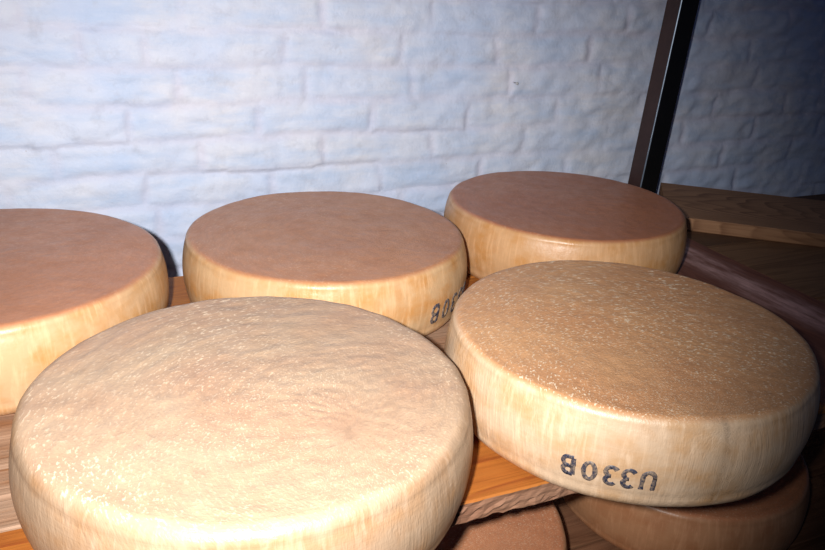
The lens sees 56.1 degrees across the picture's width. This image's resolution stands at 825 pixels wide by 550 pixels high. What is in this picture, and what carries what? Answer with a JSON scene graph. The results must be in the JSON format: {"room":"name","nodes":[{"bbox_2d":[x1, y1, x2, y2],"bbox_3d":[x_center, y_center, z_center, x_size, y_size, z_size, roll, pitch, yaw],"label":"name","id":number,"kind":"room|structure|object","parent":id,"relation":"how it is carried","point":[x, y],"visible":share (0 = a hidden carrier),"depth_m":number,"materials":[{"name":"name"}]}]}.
{"room":"cheese aging cellar","nodes":[
{"label":"cheese aging cellar","id":0,"kind":"room"},
{"bbox_2d":[0,0,824,277],"bbox_3d":[-0.053,-0.424,1.532,4.791,2.394,0.128,-7,25,-23],"label":"wall","id":1,"kind":"structure","parent":0,"point":[155,116],"depth_m":1.49,"materials":[{"name":"brick"}]},
{"bbox_3d":[0.491,1.288,0.751,4.800,0.100,3.000,-7,25,-23],"label":"floor","id":2,"kind":"structure","parent":0,"visible":0},
{"bbox_2d":[0,238,824,549],"bbox_3d":[-0.147,0.531,1.161,2.480,0.911,0.664,-7,25,-23],"label":"shelf rack","id":3,"kind":"object","parent":2,"relation":"on","point":[495,484],"visible":0.06,"depth_m":1.19,"materials":[{"name":"orange wood"}]},
{"bbox_2d":[0,208,168,415],"bbox_3d":[-0.531,0.030,0.975,0.429,0.112,0.428,3,23,0],"label":"cheese wheel","id":4,"kind":"object","parent":3,"relation":"on","point":[68,277],"visible":0.86,"depth_m":0.92,"materials":[{"name":"brown food"}]},
{"bbox_2d":[9,296,472,549],"bbox_3d":[-0.153,0.150,0.748,0.424,0.108,0.424,3,23,0],"label":"cheese wheel","id":5,"kind":"object","parent":3,"relation":"on","point":[261,422],"visible":1,"depth_m":0.65,"materials":[{"name":"beige food"}]},
{"bbox_2d":[182,191,466,335],"bbox_3d":[-0.126,-0.018,1.152,0.414,0.108,0.415,3,23,0],"label":"cheese wheel","id":6,"kind":"object","parent":3,"relation":"on","point":[401,261],"visible":0.88,"depth_m":1.05,"materials":[{"name":"brown food"}]},
{"bbox_2d":[435,500,566,549],"bbox_3d":[0.008,0.385,1.093,0.414,0.108,0.414,3,23,0],"label":"cheese wheel","id":7,"kind":"object","parent":3,"relation":"on","point":[539,526],"visible":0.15,"depth_m":1.06,"materials":[{"name":"brown food"}]},
{"bbox_2d":[444,171,686,278],"bbox_3d":[0.260,-0.078,1.350,0.413,0.108,0.413,2,23,-3],"label":"cheese wheel","id":8,"kind":"object","parent":3,"relation":"on","point":[504,220],"visible":0.84,"depth_m":1.24,"materials":[{"name":"brown food"}]},
{"bbox_2d":[444,260,819,506],"bbox_3d":[0.246,0.104,0.912,0.417,0.108,0.418,3,23,0],"label":"cheese wheel","id":9,"kind":"object","parent":3,"relation":"on","point":[617,382],"visible":0.97,"depth_m":0.79,"materials":[{"name":"brown food"}]},
{"bbox_2d":[563,454,809,549],"bbox_3d":[0.441,0.323,1.301,0.406,0.108,0.407,3,23,0],"label":"cheese wheel","id":10,"kind":"object","parent":3,"relation":"on","point":[771,518],"visible":0.21,"depth_m":1.13,"materials":[{"name":"brown food"}]},
{"bbox_2d":[628,0,699,192],"bbox_3d":[0.535,-0.431,1.621,0.188,2.400,0.044,-7,25,-23],"label":"steel post","id":11,"kind":"object","parent":2,"relation":"on","point":[679,17],"visible":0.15,"depth_m":1.62,"materials":[{"name":"black metal"}]},
{"bbox_2d":[687,194,824,302],"bbox_3d":[1.145,0.347,1.795,1.182,0.899,0.723,-7,25,-23],"label":"shelf","id":12,"kind":"object","parent":2,"relation":"on","point":[801,268],"visible":0.34,"depth_m":1.47,"materials":[{"name":"brown wood"}]},
{"bbox_2d":[659,183,824,247],"bbox_3d":[1.146,-0.072,1.594,1.220,0.028,0.269,8,23,12],"label":"wooden plank","id":13,"kind":"object","parent":12,"relation":"on","point":[792,220],"visible":0.97,"depth_m":1.63,"materials":[{"name":"brown wood"}]}
]}

